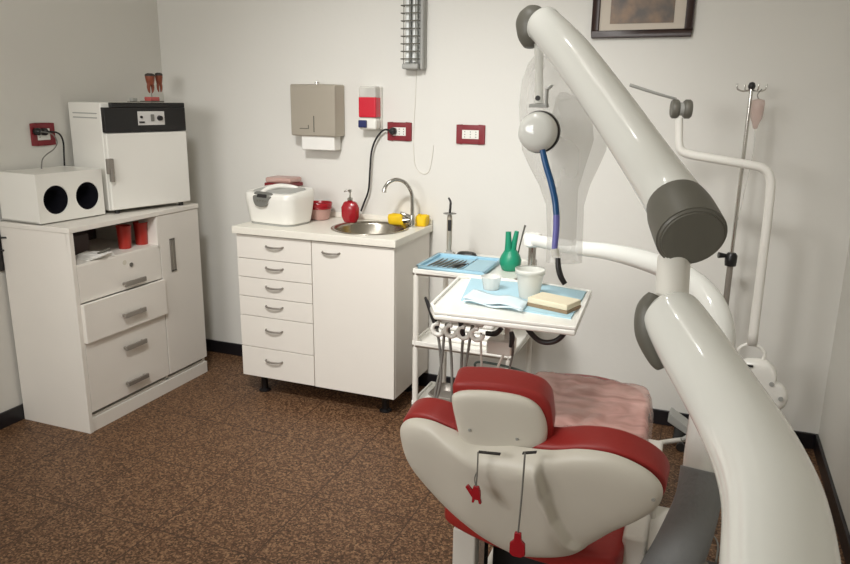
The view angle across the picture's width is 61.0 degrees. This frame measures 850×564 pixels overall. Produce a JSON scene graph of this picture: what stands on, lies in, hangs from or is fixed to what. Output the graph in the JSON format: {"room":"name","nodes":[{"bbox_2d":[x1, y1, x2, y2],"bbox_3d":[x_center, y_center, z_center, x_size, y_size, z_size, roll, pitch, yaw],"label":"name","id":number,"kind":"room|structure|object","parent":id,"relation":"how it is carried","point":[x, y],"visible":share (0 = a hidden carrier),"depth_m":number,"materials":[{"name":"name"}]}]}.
{"room":"dental clinic","nodes":[
{"label":"dental clinic","id":0,"kind":"room"},
{"bbox_2d":[0,0,163,412],"bbox_3d":[-2.272,-0.479,2.181,0.100,2.750,4.200,6,15,20],"label":"wall","id":1,"kind":"structure","parent":0,"point":[54,54],"depth_m":3.37,"materials":[{"name":"paint"}]},
{"bbox_2d":[0,237,6,270],"bbox_3d":[-1.849,-0.147,3.179,0.087,0.200,0.033,-3,15,-15],"label":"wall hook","id":2,"kind":"object","parent":1,"relation":"attached to","point":[2,268],"visible":0.71,"depth_m":3.19,"materials":[{"name":"black metal"}]},
{"bbox_2d":[0,404,24,429],"bbox_3d":[-2.237,0.825,2.489,0.013,0.072,4.200,6,15,20],"label":"baseboard","id":3,"kind":"structure","parent":1,"relation":"attached to","point":[13,415],"depth_m":3.32,"materials":[{"name":"black plastic"}]},
{"bbox_2d":[29,123,55,145],"bbox_3d":[-1.761,-0.681,3.329,0.011,0.104,0.128,6,15,20],"label":"wall outlet","id":4,"kind":"object","parent":1,"relation":"attached to","point":[36,140],"visible":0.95,"depth_m":3.32,"materials":[{"name":"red plastic"}]},
{"bbox_2d":[33,128,57,168],"bbox_3d":[-1.737,-0.604,3.311,0.061,0.202,0.119,6,15,20],"label":"power cable","id":5,"kind":"object","parent":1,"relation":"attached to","point":[36,131],"visible":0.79,"depth_m":3.28,"materials":[{"name":"black plastic"}]},
{"bbox_2d":[41,128,64,165],"bbox_3d":[-1.729,-0.601,3.379,0.034,0.238,0.128,6,15,18],"label":"power cable","id":6,"kind":"object","parent":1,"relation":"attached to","point":[42,129],"visible":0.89,"depth_m":3.38,"materials":[{"name":"black plastic"}]},
{"bbox_2d":[0,351,845,563],"bbox_3d":[-0.637,1.083,1.911,3.650,0.100,4.400,6,15,20],"label":"floor","id":7,"kind":"structure","parent":0,"point":[217,468],"depth_m":2.84,"materials":[{"name":"carpet"}]},
{"bbox_2d":[0,202,206,433],"bbox_3d":[-1.509,0.119,3.565,0.447,0.934,0.837,6,15,20],"label":"storage cabinet","id":8,"kind":"object","parent":7,"relation":"on","point":[97,341],"visible":0.98,"depth_m":3.30,"materials":[{"name":"white laminate"}]},
{"bbox_2d":[0,166,104,223],"bbox_3d":[-1.672,-0.394,3.241,0.250,0.215,0.335,7,16,25],"label":"box","id":9,"kind":"object","parent":8,"relation":"on","point":[45,195],"visible":1,"depth_m":3.14,"materials":[{"name":"white plastic"}]},
{"bbox_2d":[73,232,89,254],"bbox_3d":[-1.657,-0.165,3.254,0.160,0.088,0.210,6,15,20],"label":"box","id":10,"kind":"object","parent":8,"relation":"in","point":[81,241],"visible":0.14,"depth_m":3.28,"materials":[{"name":"black cardboard"}]},
{"bbox_2d":[75,251,114,260],"bbox_3d":[-1.475,-0.121,3.229,0.153,0.022,0.140,10,17,31],"label":"pile","id":11,"kind":"object","parent":8,"relation":"in","point":[87,255],"visible":0.81,"depth_m":3.19,"materials":[{"name":"white paper"}]},
{"bbox_2d":[115,224,131,248],"bbox_3d":[-1.427,-0.215,3.425,0.069,0.109,0.069,6,15,20],"label":"plastic cup","id":12,"kind":"object","parent":8,"relation":"in","point":[123,231],"visible":1,"depth_m":3.40,"materials":[{"name":"red plastic"}]},
{"bbox_2d":[68,102,189,213],"bbox_3d":[-1.441,-0.622,3.551,0.326,0.510,0.449,11,17,34],"label":"oven","id":13,"kind":"object","parent":8,"relation":"on","point":[139,149],"visible":0.93,"depth_m":3.42,"materials":[{"name":"white metal"}]},
{"bbox_2d":[127,98,141,101],"bbox_3d":[-1.451,-0.912,3.618,0.024,0.020,0.090,6,15,20],"label":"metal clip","id":14,"kind":"object","parent":13,"relation":"on","point":[130,99],"visible":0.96,"depth_m":3.59,"materials":[{"name":"grey metal"}]},
{"bbox_2d":[142,73,163,101],"bbox_3d":[-1.401,-1.004,3.723,0.070,0.148,0.132,6,15,20],"label":"model","id":15,"kind":"object","parent":13,"relation":"on","point":[150,78],"visible":0.99,"depth_m":3.70,"materials":[{"name":"orange plastic"}]},
{"bbox_2d":[132,221,147,244],"bbox_3d":[-1.387,-0.239,3.525,0.069,0.109,0.069,6,15,20],"label":"plastic cup","id":16,"kind":"object","parent":8,"relation":"in","point":[140,229],"visible":1,"depth_m":3.50,"materials":[{"name":"red plastic"}]},
{"bbox_2d":[236,233,429,412],"bbox_3d":[-0.458,0.160,3.659,0.842,0.836,0.465,6,15,20],"label":"base cabinet","id":17,"kind":"object","parent":7,"relation":"on","point":[329,315],"visible":0.95,"depth_m":3.45,"materials":[{"name":"white laminate"}]},
{"bbox_2d":[232,211,432,247],"bbox_3d":[-0.449,-0.277,3.558,0.866,0.063,0.472,6,15,20],"label":"countertop","id":18,"kind":"structure","parent":17,"relation":"on","point":[314,230],"depth_m":3.41,"materials":[{"name":"white laminate"}]},
{"bbox_2d":[245,183,313,226],"bbox_3d":[-0.723,-0.390,3.581,0.302,0.194,0.237,9,16,28],"label":"plastic container","id":19,"kind":"object","parent":18,"relation":"on","point":[280,205],"visible":1,"depth_m":3.50,"materials":[{"name":"white plastic"}]},
{"bbox_2d":[264,175,302,186],"bbox_3d":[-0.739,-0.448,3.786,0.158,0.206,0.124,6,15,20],"label":"instrument box","id":20,"kind":"object","parent":19,"relation":"on","point":[293,180],"visible":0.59,"depth_m":3.73,"materials":[{"name":"pink plastic"}]},
{"bbox_2d":[311,200,331,220],"bbox_3d":[-0.545,-0.367,3.716,0.138,0.088,0.138,6,15,20],"label":"tub","id":21,"kind":"object","parent":18,"relation":"on","point":[321,210],"visible":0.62,"depth_m":3.67,"materials":[{"name":"red plastic"}]},
{"bbox_2d":[341,189,358,222],"bbox_3d":[-0.376,-0.384,3.627,0.097,0.168,0.070,6,15,20],"label":"soap bottle","id":22,"kind":"object","parent":18,"relation":"on","point":[350,208],"visible":1,"depth_m":3.61,"materials":[{"name":"red plastic"}]},
{"bbox_2d":[331,221,408,234],"bbox_3d":[-0.267,-0.198,3.504,0.376,0.138,0.376,6,15,20],"label":"sink basin","id":23,"kind":"object","parent":18,"relation":"in","point":[359,227],"visible":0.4,"depth_m":3.63,"materials":[{"name":"metal"}]},
{"bbox_2d":[388,213,407,224],"bbox_3d":[-0.132,-0.316,3.609,0.099,0.053,0.078,6,15,20],"label":"sponge","id":24,"kind":"object","parent":18,"relation":"on","point":[394,218],"visible":0.72,"depth_m":3.58,"materials":[{"name":"yellow"}]},
{"bbox_2d":[382,178,416,227],"bbox_3d":[-0.125,-0.387,3.506,0.175,0.241,0.058,-2,14,-9],"label":"faucet","id":25,"kind":"object","parent":18,"relation":"on","point":[408,218],"visible":1,"depth_m":3.51,"materials":[{"name":"silver metal"}]},
{"bbox_2d":[416,214,429,226],"bbox_3d":[-0.012,-0.307,3.570,0.059,0.057,0.075,6,15,20],"label":"sponge","id":26,"kind":"object","parent":18,"relation":"on","point":[422,220],"visible":1,"depth_m":3.54,"materials":[{"name":"yellow"}]},
{"bbox_2d":[411,251,536,405],"bbox_3d":[0.217,0.308,3.196,0.470,0.796,0.398,6,15,20],"label":"trolley","id":27,"kind":"object","parent":7,"relation":"on","point":[426,339],"visible":0.31,"depth_m":3.06,"materials":[{"name":"white plastic"}]},
{"bbox_2d":[411,381,435,405],"bbox_3d":[0.187,0.524,3.178,0.438,0.028,0.248,6,15,20],"label":"shelf","id":28,"kind":"object","parent":27,"relation":"attached to","point":[424,393],"depth_m":3.25,"materials":[{"name":"white plastic"}]},
{"bbox_2d":[428,383,450,400],"bbox_3d":[0.183,0.505,3.175,0.320,0.034,0.170,6,15,20],"label":"steel tray","id":29,"kind":"object","parent":27,"relation":"on","point":[444,394],"visible":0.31,"depth_m":3.24,"materials":[{"name":"silver metal"}]},
{"bbox_2d":[443,198,456,253],"bbox_3d":[0.111,-0.248,3.261,0.064,0.270,0.064,6,15,20],"label":"light","id":30,"kind":"object","parent":27,"relation":"on","point":[449,217],"visible":0.92,"depth_m":3.25,"materials":[{"name":"metal"}]},
{"bbox_2d":[448,220,450,230],"bbox_3d":[0.110,-0.255,3.246,0.016,0.050,0.004,6,15,20],"label":"switch","id":31,"kind":"object","parent":30,"relation":"attached to","point":[449,221],"depth_m":3.24,"materials":[{"name":"black plastic"}]},
{"bbox_2d":[416,252,499,274],"bbox_3d":[0.152,-0.079,3.110,0.305,0.019,0.286,6,15,20],"label":"tray","id":32,"kind":"object","parent":27,"relation":"on","point":[482,265],"visible":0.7,"depth_m":3.10,"materials":[{"name":"blue plastic"}]},
{"bbox_2d":[457,251,476,255],"bbox_3d":[0.245,-0.118,3.252,0.216,0.027,0.052,6,15,20],"label":"pod","id":33,"kind":"object","parent":27,"relation":"on","point":[459,252],"visible":0.51,"depth_m":3.25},
{"bbox_2d":[412,326,529,359],"bbox_3d":[0.218,0.241,3.179,0.438,0.028,0.398,6,15,20],"label":"shelf","id":34,"kind":"object","parent":27,"relation":"attached to","point":[426,339],"depth_m":3.06,"materials":[{"name":"white plastic"}]},
{"bbox_2d":[439,323,504,346],"bbox_3d":[0.209,0.192,3.154,0.260,0.102,0.220,6,15,20],"label":"folded towel","id":35,"kind":"object","parent":27,"relation":"on","point":[484,328],"visible":0.12,"depth_m":3.05,"materials":[{"name":"plastic"}]},
{"bbox_2d":[412,251,536,279],"bbox_3d":[0.222,-0.065,3.101,0.438,0.028,0.398,6,15,20],"label":"shelf","id":36,"kind":"object","parent":27,"relation":"attached to","point":[497,272],"depth_m":2.97,"materials":[{"name":"white plastic"}]},
{"bbox_2d":[500,231,520,271],"bbox_3d":[0.360,-0.133,3.024,0.092,0.170,0.092,6,15,20],"label":"bulb","id":37,"kind":"object","parent":27,"relation":"on","point":[510,258],"visible":0.98,"depth_m":3.00,"materials":[{"name":"green rubber"}]},
{"bbox_2d":[518,225,525,252],"bbox_3d":[0.407,-0.151,3.065,0.038,0.187,0.010,5,15,15],"label":"brush","id":38,"kind":"object","parent":27,"relation":"on","point":[524,227],"visible":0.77,"depth_m":3.05,"materials":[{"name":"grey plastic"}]},
{"bbox_2d":[400,366,669,563],"bbox_3d":[0.419,0.524,2.093,0.621,0.922,1.257,6,15,20],"label":"dental chair","id":39,"kind":"object","parent":7,"relation":"on","point":[595,482],"visible":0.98,"depth_m":1.54,"materials":[{"name":"red plastic"}]},
{"bbox_2d":[466,452,481,503],"bbox_3d":[0.103,0.407,1.506,0.035,0.115,0.010,6,15,20],"label":"clip","id":40,"kind":"object","parent":39,"relation":"hanging from","point":[475,493],"visible":1,"depth_m":1.51,"materials":[{"name":"red plastic"}]},
{"bbox_2d":[453,366,555,437],"bbox_3d":[0.171,0.276,1.555,0.216,0.184,0.107,4,15,14],"label":"cushion","id":41,"kind":"object","parent":39,"relation":"on","point":[489,402],"depth_m":1.50,"materials":[{"name":"red plastic"}]},
{"bbox_2d":[509,453,525,557],"bbox_3d":[0.192,0.453,1.461,0.033,0.233,0.010,6,15,20],"label":"clip","id":42,"kind":"object","parent":39,"relation":"hanging from","point":[517,545],"visible":1,"depth_m":1.48,"materials":[{"name":"red plastic"}]},
{"bbox_2d":[445,507,624,563],"bbox_3d":[0.342,0.575,2.034,0.492,0.090,0.621,6,15,20],"label":"seat cushion","id":43,"kind":"object","parent":39,"relation":"on","point":[609,549],"depth_m":1.72,"materials":[{"name":"red plastic"}]},
{"bbox_2d":[403,397,669,494],"bbox_3d":[0.241,0.454,1.638,0.589,0.388,0.197,8,16,25],"label":"backrest cushion","id":44,"kind":"object","parent":39,"relation":"on","point":[442,441],"depth_m":1.52,"materials":[{"name":"red plastic"}]},
{"bbox_2d":[550,373,647,438],"bbox_3d":[0.546,0.425,2.466,0.440,0.084,0.446,6,15,20],"label":"cushion","id":45,"kind":"object","parent":39,"relation":"on","point":[579,397],"depth_m":2.38,"materials":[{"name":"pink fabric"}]},
{"bbox_2d":[523,232,734,563],"bbox_3d":[0.547,0.301,2.055,0.281,0.797,0.992,-2,14,-11],"label":"support arm","id":46,"kind":"object","parent":39,"relation":"attached to","point":[685,535],"visible":0.74,"depth_m":1.68,"materials":[{"name":"white plastic"}]},
{"bbox_2d":[430,275,591,371],"bbox_3d":[0.269,0.222,2.337,0.491,0.355,0.477,6,15,20],"label":"tray","id":47,"kind":"object","parent":46,"relation":"attached to","point":[449,306],"visible":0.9,"depth_m":2.23,"materials":[{"name":"white plastic"}]},
{"bbox_2d":[424,297,442,397],"bbox_3d":[0.025,0.216,2.266,0.064,0.349,0.019,4,14,11],"label":"dental handpiece","id":48,"kind":"object","parent":47,"relation":"hanging from","point":[427,302],"visible":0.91,"depth_m":2.25,"materials":[{"name":"black plastic"}]},
{"bbox_2d":[433,323,446,397],"bbox_3d":[0.049,0.257,2.268,0.054,0.272,0.013,10,17,32],"label":"dental handpiece","id":49,"kind":"object","parent":47,"relation":"hanging from","point":[444,336],"visible":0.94,"depth_m":2.27,"materials":[{"name":"grey plastic"}]},
{"bbox_2d":[446,322,452,401],"bbox_3d":[0.075,0.257,2.263,0.031,0.272,0.013,1,14,2],"label":"dental handpiece","id":50,"kind":"object","parent":47,"relation":"hanging from","point":[449,330],"visible":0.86,"depth_m":2.26,"materials":[{"name":"grey plastic"}]},
{"bbox_2d":[458,322,465,367],"bbox_3d":[0.112,0.231,2.235,0.023,0.282,0.022,14,19,41],"label":"dental handpiece","id":51,"kind":"object","parent":47,"relation":"hanging from","point":[462,331],"visible":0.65,"depth_m":2.22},
{"bbox_2d":[464,325,473,366],"bbox_3d":[0.130,0.253,2.234,0.047,0.254,0.013,10,17,33],"label":"dental handpiece","id":52,"kind":"object","parent":47,"relation":"hanging from","point":[472,326],"visible":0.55,"depth_m":2.22,"materials":[{"name":"grey plastic"}]},
{"bbox_2d":[463,289,527,311],"bbox_3d":[0.227,0.055,2.253,0.216,0.022,0.118,9,16,29],"label":"napkin","id":53,"kind":"object","parent":47,"relation":"on","point":[477,296],"visible":1,"depth_m":2.23,"materials":[{"name":"white paper"}]},
{"bbox_2d":[515,265,545,299],"bbox_3d":[0.335,0.003,2.307,0.097,0.094,0.097,6,15,20],"label":"plastic cup","id":54,"kind":"object","parent":47,"relation":"on","point":[529,277],"visible":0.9,"depth_m":2.28,"materials":[{"name":"white plastic"}]},
{"bbox_2d":[527,292,580,313],"bbox_3d":[0.395,0.063,2.207,0.138,0.028,0.090,12,18,38],"label":"box","id":55,"kind":"object","parent":47,"relation":"on","point":[543,300],"visible":1,"depth_m":2.18,"materials":[{"name":"beige cardboard"}]},
{"bbox_2d":[659,437,685,444],"bbox_3d":[1.104,0.703,3.182,0.365,0.022,0.039,-3,15,-15],"label":"pipe","id":56,"kind":"object","parent":7,"relation":"on","point":[672,440],"visible":0.3,"depth_m":3.18,"materials":[{"name":"white metal"}]},
{"bbox_2d":[668,407,687,443],"bbox_3d":[1.187,0.644,3.271,0.166,0.134,0.160,6,15,20],"label":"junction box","id":57,"kind":"object","parent":7,"relation":"on","point":[680,423],"visible":0.38,"depth_m":3.22,"materials":[{"name":"white plastic"}]},
{"bbox_2d":[516,5,840,563],"bbox_3d":[0.145,0.456,0.883,0.399,1.640,1.338,0,14,-1],"label":"light","id":58,"kind":"object","parent":7,"relation":"on","point":[775,509],"visible":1,"depth_m":0.75,"materials":[{"name":"grey plastic"}]},
{"bbox_2d":[629,83,787,409],"bbox_3d":[1.094,0.030,2.816,0.681,1.544,0.226,6,15,20],"label":"stand","id":59,"kind":"object","parent":7,"relation":"on","point":[764,370],"visible":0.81,"depth_m":2.71,"materials":[{"name":"white plastic"}]},
{"bbox_2d":[705,560,717,563],"bbox_3d":[0.868,0.902,2.329,0.152,0.087,0.120,6,15,20],"label":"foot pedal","id":60,"kind":"object","parent":7,"relation":"on","point":[706,561],"visible":0.15,"depth_m":2.35,"materials":[{"name":"grey plastic"}]},
{"bbox_2d":[713,536,718,562],"bbox_3d":[0.986,0.905,2.484,0.078,0.007,0.184,-2,14,-9],"label":"cable","id":61,"kind":"object","parent":7,"relation":"on","point":[714,537],"visible":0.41,"depth_m":2.45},
{"bbox_2d":[676,82,766,451],"bbox_3d":[1.275,-0.022,2.994,0.293,1.559,0.282,6,15,20],"label":"stand","id":62,"kind":"object","parent":7,"relation":"on","point":[730,261],"visible":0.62,"depth_m":2.94,"materials":[{"name":"silver metal"}]},
{"bbox_2d":[157,0,849,433],"bbox_3d":[0.162,-0.780,3.507,3.650,2.750,0.100,6,15,20],"label":"wall","id":63,"kind":"structure","parent":0,"point":[233,65],"depth_m":3.38,"materials":[{"name":"paint"}]},
{"bbox_2d":[290,82,344,136],"bbox_3d":[-0.545,-0.875,3.654,0.258,0.265,0.104,6,15,20],"label":"dispenser","id":64,"kind":"object","parent":63,"relation":"attached to","point":[317,109],"visible":1,"depth_m":3.61,"materials":[{"name":"grey-beige plastic"},{"name":"white plastic"}]},
{"bbox_2d":[302,136,340,150],"bbox_3d":[-0.531,-0.713,3.691,0.190,0.074,0.070,6,15,20],"label":"paper towels","id":65,"kind":"object","parent":64,"relation":"in","point":[308,142],"visible":0.78,"depth_m":3.66,"materials":[{"name":"white paper"}]},
{"bbox_2d":[358,86,381,129],"bbox_3d":[-0.271,-0.857,3.555,0.096,0.207,0.092,6,15,20],"label":"soap dispenser","id":66,"kind":"object","parent":63,"relation":"attached to","point":[370,97],"visible":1,"depth_m":3.53,"materials":[{"name":"white plastic"}]},
{"bbox_2d":[360,127,396,210],"bbox_3d":[-0.238,-0.563,3.636,0.196,0.428,0.031,6,15,20],"label":"power cable","id":67,"kind":"object","parent":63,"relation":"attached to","point":[392,130],"visible":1,"depth_m":3.62,"materials":[{"name":"black plastic"}]},
{"bbox_2d":[387,122,411,140],"bbox_3d":[-0.126,-0.744,3.570,0.130,0.093,0.011,6,15,20],"label":"wall outlet","id":68,"kind":"object","parent":63,"relation":"attached to","point":[404,129],"visible":0.99,"depth_m":3.56,"materials":[{"name":"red plastic"}]},
{"bbox_2d":[400,0,433,173],"bbox_3d":[-0.035,-1.069,3.418,0.151,1.114,0.074,6,15,20],"label":"lamp","id":69,"kind":"object","parent":63,"relation":"attached to","point":[415,21],"visible":1,"depth_m":3.39,"materials":[{"name":"grey plastic"}]},
{"bbox_2d":[456,124,484,144],"bbox_3d":[0.217,-0.703,3.442,0.143,0.094,0.011,6,15,20],"label":"wall outlet","id":70,"kind":"object","parent":63,"relation":"attached to","point":[465,134],"visible":1,"depth_m":3.44,"materials":[{"name":"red plastic"}]},
{"bbox_2d":[206,339,814,448],"bbox_3d":[0.123,0.531,3.784,3.424,0.072,0.013,6,15,20],"label":"baseboard","id":71,"kind":"structure","parent":63,"relation":"attached to","point":[660,416],"depth_m":3.80,"materials":[{"name":"black plastic"}]},
{"bbox_2d":[591,0,695,38],"bbox_3d":[0.918,-1.200,3.033,0.416,0.330,0.022,6,15,20],"label":"framed picture","id":72,"kind":"object","parent":63,"relation":"attached to","point":[610,18],"visible":1,"depth_m":3.05,"materials":[{"name":"brown wood"}]},
{"bbox_2d":[610,0,675,23],"bbox_3d":[0.917,-1.199,3.031,0.260,0.212,0.004,6,15,20],"label":"print","id":73,"kind":"object","parent":72,"relation":"attached to","point":[621,11],"depth_m":3.04},
{"bbox_2d":[818,241,849,532],"bbox_3d":[1.036,-0.119,0.943,0.100,2.750,4.200,6,15,20],"label":"wall","id":74,"kind":"structure","parent":0,"point":[834,430],"depth_m":2.85,"materials":[{"name":"paint"}]},
{"bbox_2d":[813,434,849,563],"bbox_3d":[0.965,1.173,1.291,0.013,0.072,4.200,6,15,20],"label":"baseboard","id":75,"kind":"structure","parent":74,"relation":"attached to","point":[842,530],"depth_m":2.69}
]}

